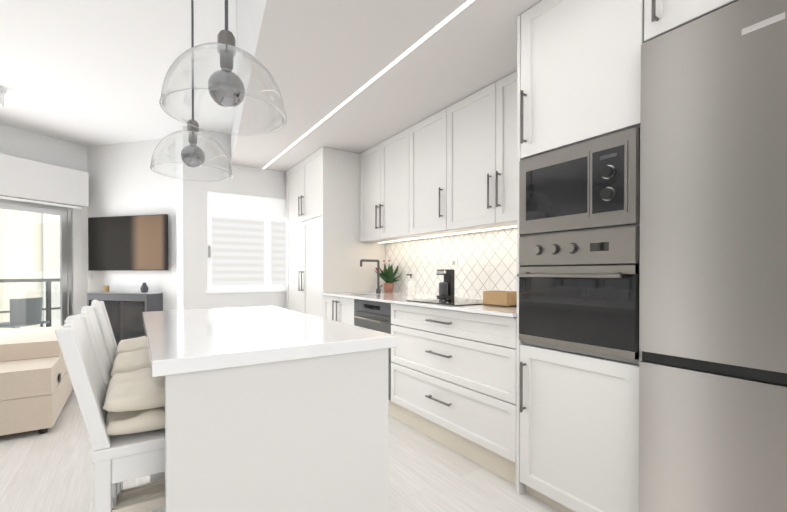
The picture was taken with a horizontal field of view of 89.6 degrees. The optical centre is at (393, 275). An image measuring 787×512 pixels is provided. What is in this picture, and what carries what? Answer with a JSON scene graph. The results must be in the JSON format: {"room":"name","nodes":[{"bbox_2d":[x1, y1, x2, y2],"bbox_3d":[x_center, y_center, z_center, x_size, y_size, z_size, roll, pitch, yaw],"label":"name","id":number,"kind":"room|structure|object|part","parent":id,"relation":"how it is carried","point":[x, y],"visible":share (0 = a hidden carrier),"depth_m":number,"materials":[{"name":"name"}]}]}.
{"room":"kitchen and living room","nodes":[
{"label":"kitchen and living room","id":0,"kind":"room"},
{"bbox_2d":[0,124,87,314],"bbox_3d":[-5.277,-0.341,2.651,0.150,2.920,5.790,0,0,23],"label":"wall","id":1,"kind":"structure","parent":0,"point":[21,143],"depth_m":5.11,"materials":[{"name":"white paint"}]},
{"bbox_2d":[0,199,72,328],"bbox_3d":[-5.228,0.124,2.726,0.125,1.990,5.280,0,0,23],"label":"door frame","id":2,"kind":"structure","parent":1,"relation":"attached to","point":[65,270],"depth_m":4.97,"materials":[{"name":"silver metal"}]},
{"bbox_2d":[0,154,88,219],"bbox_3d":[-5.076,-0.874,2.631,0.227,0.874,5.436,0,0,23],"label":"box","id":3,"kind":"object","parent":1,"relation":"attached to","point":[25,180],"visible":1,"depth_m":4.64,"materials":[{"name":"white"}]},
{"bbox_2d":[0,0,237,146],"bbox_3d":[-2.644,-1.741,1.382,8.300,0.100,10.100,0,1,-33],"label":"ceiling","id":4,"kind":"structure","parent":0,"point":[87,73],"depth_m":3.23,"materials":[{"name":"white paint"}]},
{"bbox_2d":[0,86,5,107],"bbox_3d":[-3.626,-1.622,3.590,0.140,0.171,0.140,0,1,-33],"label":"smoke detector","id":5,"kind":"object","parent":4,"relation":"attached to","point":[2,92],"visible":1,"depth_m":3.62,"materials":[{"name":"white plastic"}]},
{"bbox_2d":[150,0,232,180],"bbox_3d":[-1.054,-1.118,2.079,0.388,1.154,0.388,0,1,-33],"label":"pendant light","id":6,"kind":"object","parent":4,"relation":"hanging from","point":[192,155],"visible":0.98,"depth_m":2.05,"materials":[{"name":"clear glass"}]},
{"bbox_3d":[-1.054,-0.648,2.083,0.388,0.213,0.388,0,1,-33],"label":"lamp shade","id":7,"kind":"part","parent":6,"relation":"part of","materials":[{"name":"clear glass"}]},
{"bbox_2d":[159,0,286,134],"bbox_3d":[-0.556,-1.112,1.317,0.388,1.154,0.388,0,1,-33],"label":"pendant light","id":8,"kind":"object","parent":4,"relation":"hanging from","point":[226,87],"visible":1,"depth_m":1.28,"materials":[{"name":"clear glass"}]},
{"bbox_3d":[-0.556,-0.642,1.321,0.388,0.213,0.388,0,1,-33],"label":"lamp shade","id":9,"kind":"part","parent":8,"relation":"part of","materials":[{"name":"clear glass"}]},
{"bbox_2d":[87,138,175,310],"bbox_3d":[-3.449,-0.361,5.201,1.574,2.920,0.150,0,0,15],"label":"wall","id":10,"kind":"structure","parent":0,"point":[125,179],"depth_m":5.09,"materials":[{"name":"white paint"}]},
{"bbox_2d":[87,272,91,277],"bbox_3d":[-4.044,-0.011,5.273,0.070,0.080,0.014,0,0,15],"label":"light switch","id":11,"kind":"object","parent":10,"relation":"attached to","point":[89,274],"visible":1,"depth_m":5.26,"materials":[{"name":"white plastic"}]},
{"bbox_2d":[88,214,168,270],"bbox_3d":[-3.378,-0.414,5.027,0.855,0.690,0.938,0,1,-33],"label":"tv","id":12,"kind":"object","parent":10,"relation":"attached to","point":[129,243],"visible":1,"depth_m":5.00,"materials":[{"name":"black plastic"}]},
{"bbox_2d":[176,126,182,309],"bbox_3d":[-2.503,-0.357,4.784,0.150,2.920,0.516,0,1,-37],"label":"wall","id":13,"kind":"structure","parent":0,"point":[179,243],"depth_m":4.72,"materials":[{"name":"white paint"}]},
{"bbox_2d":[183,126,285,309],"bbox_3d":[-1.568,-0.360,5.171,2.105,2.920,0.150,0,1,-33],"label":"wall","id":14,"kind":"structure","parent":0,"point":[251,181],"depth_m":4.67,"materials":[{"name":"white paint"}]},
{"bbox_2d":[206,192,285,292],"bbox_3d":[-1.707,-0.400,5.050,1.270,1.200,0.160,0,1,-33],"label":"window","id":15,"kind":"structure","parent":14,"relation":"in","point":[267,211],"depth_m":4.94,"materials":[{"name":"white"}]},
{"bbox_2d":[212,217,286,285],"bbox_3d":[-1.727,-0.300,5.081,1.120,0.830,0.002,0,1,-33],"label":"window blind","id":16,"kind":"object","parent":15,"relation":"attached to","point":[237,251],"visible":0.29,"depth_m":4.99,"materials":[{"name":"white fabric"}]},
{"bbox_2d":[0,389,560,511],"bbox_3d":[-2.644,1.179,1.404,8.300,0.100,10.100,0,1,-33],"label":"floor","id":17,"kind":"structure","parent":0,"point":[51,469],"depth_m":2.21,"materials":[{"name":"beige wood"}]},
{"bbox_2d":[0,326,72,435],"bbox_3d":[-4.053,0.689,2.657,2.916,0.860,1.555,0,1,-33],"label":"sofa","id":18,"kind":"object","parent":17,"relation":"on","point":[36,387],"visible":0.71,"depth_m":2.80,"materials":[{"name":"beige fabric"}]},
{"bbox_2d":[55,315,164,511],"bbox_3d":[-0.753,0.623,1.262,0.446,1.014,0.388,0,1,-33],"label":"chair","id":19,"kind":"object","parent":17,"relation":"on","point":[123,414],"visible":0.62,"depth_m":1.08,"materials":[{"name":"white wood"}]},
{"bbox_2d":[103,367,164,434],"bbox_3d":[-0.717,0.375,1.284,0.345,0.134,0.352,0,1,-33],"label":"cushion","id":20,"kind":"object","parent":19,"relation":"on","point":[133,401],"depth_m":1.12,"materials":[{"name":"beige fabric"}]},
{"bbox_2d":[77,306,164,501],"bbox_3d":[-0.972,0.620,1.596,0.446,1.014,0.388,0,1,-33],"label":"chair","id":21,"kind":"object","parent":17,"relation":"on","point":[128,361],"visible":0.19,"depth_m":1.48,"materials":[{"name":"white wood"}]},
{"bbox_2d":[111,349,149,376],"bbox_3d":[-0.935,0.373,1.619,0.345,0.134,0.352,0,1,-33],"label":"cushion","id":22,"kind":"object","parent":21,"relation":"on","point":[139,359],"depth_m":1.48,"materials":[{"name":"beige fabric"}]},
{"bbox_2d":[85,291,162,345],"bbox_3d":[-3.382,0.651,4.983,0.950,0.900,0.246,0,0,15],"label":"fireplace","id":23,"kind":"object","parent":17,"relation":"on","point":[125,309],"visible":0.46,"depth_m":4.84,"materials":[{"name":"grey"}]},
{"bbox_2d":[103,283,148,291],"bbox_3d":[-3.361,0.141,4.970,0.675,0.119,0.088,0,0,15],"label":"decor","id":24,"kind":"object","parent":23,"relation":"on","point":[144,287],"visible":1,"depth_m":4.89,"materials":[{"name":"grey ceramic"}]},
{"bbox_2d":[91,300,164,492],"bbox_3d":[-1.191,0.618,1.931,0.446,1.014,0.388,0,1,-33],"label":"chair","id":25,"kind":"object","parent":17,"relation":"on","point":[131,344],"visible":0.1,"depth_m":1.83,"materials":[{"name":"white wood"}]},
{"bbox_2d":[115,336,146,355],"bbox_3d":[-1.154,0.370,1.953,0.345,0.134,0.352,0,1,-33],"label":"cushion","id":26,"kind":"object","parent":25,"relation":"on","point":[133,344],"depth_m":1.81,"materials":[{"name":"beige fabric"}]},
{"bbox_2d":[150,350,387,511],"bbox_3d":[-0.682,0.684,1.780,0.670,0.884,1.410,0,1,-33],"label":"kitchen island","id":27,"kind":"object","parent":17,"relation":"on","point":[272,409],"depth_m":1.17,"materials":[{"name":"white paint"}]},
{"bbox_2d":[142,306,396,377],"bbox_3d":[-0.686,0.222,1.774,0.720,0.040,1.460,0,1,-33],"label":"island countertop","id":28,"kind":"structure","parent":27,"relation":"on","point":[178,341],"depth_m":1.31,"materials":[{"name":"white stone"}]},
{"bbox_2d":[323,295,330,319],"bbox_3d":[-0.318,0.653,4.203,0.769,0.910,0.347,0,1,-33],"label":"base cabinet","id":29,"kind":"object","parent":17,"relation":"on","point":[326,299],"depth_m":4.07,"materials":[{"name":"grey wood"}]},
{"bbox_2d":[286,147,385,317],"bbox_3d":[-0.757,-0.124,4.837,0.806,2.452,1.200,0,1,-33],"label":"tall cabinet","id":30,"kind":"object","parent":17,"relation":"on","point":[327,250],"visible":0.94,"depth_m":4.34,"materials":[{"name":"grey wood"}]},
{"bbox_2d":[331,294,365,324],"bbox_3d":[-0.149,0.655,3.945,0.769,0.910,0.428,0,1,-33],"label":"base cabinet","id":31,"kind":"object","parent":17,"relation":"on","point":[342,309],"depth_m":3.76,"materials":[{"name":"grey wood"}]},
{"bbox_2d":[354,299,391,400],"bbox_3d":[0.046,0.585,3.456,0.647,0.756,0.596,0,1,-33],"label":"dishwasher","id":32,"kind":"object","parent":31,"relation":"in","point":[373,315],"visible":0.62,"depth_m":3.22,"materials":[{"name":"grey metal"}]},
{"bbox_2d":[388,303,516,484],"bbox_3d":[0.626,0.664,2.758,0.769,0.910,1.200,0,1,-33],"label":"base cabinet","id":33,"kind":"object","parent":17,"relation":"on","point":[453,379],"depth_m":2.42,"materials":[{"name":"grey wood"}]},
{"bbox_2d":[321,291,516,316],"bbox_3d":[0.260,0.192,3.292,0.795,0.022,2.500,0,1,-33],"label":"countertop","id":34,"kind":"structure","parent":33,"relation":"on","point":[395,297],"depth_m":3.00,"materials":[{"name":"white stone"}]},
{"bbox_2d":[360,259,382,292],"bbox_3d":[-0.218,0.005,3.964,0.236,0.342,0.102,0,1,-33],"label":"tap","id":35,"kind":"object","parent":34,"relation":"on","point":[378,289],"visible":1,"depth_m":4.03,"materials":[{"name":"grey metal"}]},
{"bbox_2d":[374,260,400,291],"bbox_3d":[-0.085,-0.001,4.249,0.299,0.349,0.342,0,1,-33],"label":"plant","id":36,"kind":"object","parent":34,"relation":"on","point":[388,275],"visible":0.94,"depth_m":4.20,"materials":[{"name":"green plant"}]},
{"bbox_2d":[407,274,413,294],"bbox_3d":[0.160,0.080,3.765,0.077,0.195,0.064,0,1,-33],"label":"soap bottle","id":37,"kind":"object","parent":34,"relation":"on","point":[410,287],"visible":1,"depth_m":3.74,"materials":[{"name":"white plastic"}]},
{"bbox_2d":[406,298,482,305],"bbox_3d":[0.460,0.182,2.863,0.500,0.005,0.560,0,1,-33],"label":"cooktop","id":38,"kind":"object","parent":34,"relation":"in","point":[457,301],"visible":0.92,"depth_m":2.80,"materials":[{"name":"black glass"}]},
{"bbox_2d":[436,269,454,297],"bbox_3d":[0.429,0.064,3.272,0.122,0.235,0.094,0,1,-33],"label":"coffee maker","id":39,"kind":"object","parent":34,"relation":"on","point":[447,288],"visible":0.96,"depth_m":3.25,"materials":[{"name":"black plastic"}]},
{"bbox_2d":[483,291,516,306],"bbox_3d":[0.689,0.142,2.511,0.140,0.090,0.200,0,1,-33],"label":"basket","id":40,"kind":"object","parent":34,"relation":"on","point":[501,298],"visible":0.79,"depth_m":2.44,"materials":[{"name":"brown wicker"}]},
{"bbox_2d":[516,0,645,511],"bbox_3d":[1.104,-0.102,1.987,0.806,2.452,0.600,0,1,-33],"label":"tall cabinet","id":41,"kind":"object","parent":17,"relation":"on","point":[578,82],"visible":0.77,"depth_m":1.77,"materials":[{"name":"white paint"}]},
{"bbox_2d":[517,226,639,359],"bbox_3d":[1.009,0.064,1.926,0.624,0.522,0.560,0,1,-33],"label":"oven","id":42,"kind":"object","parent":41,"relation":"in","point":[579,290],"visible":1,"depth_m":1.73,"materials":[{"name":"grey"}]},
{"bbox_2d":[519,127,639,234],"bbox_3d":[0.953,-0.396,1.885,0.438,0.373,0.560,0,1,-33],"label":"microwave","id":43,"kind":"object","parent":41,"relation":"in","point":[594,183],"visible":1,"depth_m":1.72,"materials":[{"name":"grey metal"}]},
{"bbox_2d":[644,0,738,41],"bbox_3d":[1.447,-0.097,1.462,0.806,2.452,0.648,0,1,-33],"label":"tall cabinet","id":44,"kind":"object","parent":17,"relation":"on","point":[661,17],"visible":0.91,"depth_m":1.45,"materials":[{"name":"grey wood"}]},
{"bbox_2d":[638,0,786,511],"bbox_3d":[1.386,0.129,1.443,0.702,2.000,0.594,0,1,-33],"label":"fridge","id":45,"kind":"object","parent":17,"relation":"on","point":[713,289],"visible":1,"depth_m":1.30,"materials":[{"name":"metal"}]},
{"bbox_2d":[231,0,541,171],"bbox_3d":[0.002,-1.509,1.744,2.936,0.366,7.310,0,1,-33],"label":"ceiling soffit","id":46,"kind":"structure","parent":0,"point":[357,76],"depth_m":2.51,"materials":[{"name":"white paint"}]},
{"bbox_2d":[392,228,513,297],"bbox_3d":[1.274,-0.340,2.608,0.150,2.920,7.550,0,1,-33],"label":"wall","id":47,"kind":"structure","parent":0,"point":[453,235],"depth_m":3.51,"materials":[{"name":"white paint"}]},
{"bbox_2d":[360,143,403,242],"bbox_3d":[-0.110,-0.867,4.271,0.335,0.956,0.439,0,1,-33],"label":"upper cabinet","id":48,"kind":"object","parent":47,"relation":"attached to","point":[370,158],"depth_m":4.19,"materials":[{"name":"grey wood"}]},
{"bbox_2d":[380,129,435,238],"bbox_3d":[0.145,-0.864,3.880,0.335,0.956,0.495,0,1,-33],"label":"upper cabinet","id":49,"kind":"object","parent":47,"relation":"attached to","point":[394,150],"depth_m":3.80,"materials":[{"name":"grey wood"}]},
{"bbox_2d":[408,110,471,236],"bbox_3d":[0.421,-0.861,3.458,0.335,0.956,0.514,0,1,-33],"label":"upper cabinet","id":50,"kind":"object","parent":47,"relation":"attached to","point":[426,137],"depth_m":3.38,"materials":[{"name":"grey wood"}]},
{"bbox_2d":[385,228,516,297],"bbox_3d":[0.592,-0.093,3.506,0.005,0.543,2.496,0,1,-33],"label":"tile backsplash","id":51,"kind":"structure","parent":47,"relation":"attached to","point":[487,261],"depth_m":3.48,"materials":[{"name":"white tile"}]},
{"bbox_2d":[451,258,457,266],"bbox_3d":[0.545,-0.118,3.562,0.010,0.080,0.080,0,1,-33],"label":"electrical outlet","id":52,"kind":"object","parent":47,"relation":"attached to","point":[454,262],"depth_m":3.55,"materials":[{"name":"white plastic"}]},
{"bbox_2d":[444,71,516,230],"bbox_3d":[0.849,-0.856,2.803,0.335,0.956,1.050,0,1,-33],"label":"upper cabinet","id":53,"kind":"object","parent":47,"relation":"attached to","point":[451,170],"depth_m":2.84,"materials":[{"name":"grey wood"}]},
{"label":"outside","id":54,"kind":"structure","parent":0,"visible":0},
{"bbox_2d":[0,208,59,329],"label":"window","id":55,"kind":"structure","parent":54,"point":[27,229],"depth_m":16.02,"materials":[{"name":"white"}]},
{"bbox_3d":[-6.015,1.158,3.294,7.251,0.112,5.658,0,1,-33],"label":"floor","id":56,"kind":"structure","parent":54,"visible":0},
{"bbox_2d":[0,297,49,328],"bbox_3d":[-5.109,0.692,5.390,0.500,0.787,0.500,0,0,3],"label":"balcony chair","id":57,"kind":"object","parent":56,"relation":"on","point":[22,317],"depth_m":5.28,"materials":[{"name":"grey"}]},
{"bbox_2d":[0,278,60,328],"bbox_3d":[-6.674,0.581,3.581,0.060,1.038,7.625,0,0,23],"label":"balcony railing","id":58,"kind":"object","parent":56,"relation":"on","point":[52,280],"depth_m":6.30,"materials":[{"name":"grey metal"}]}
]}

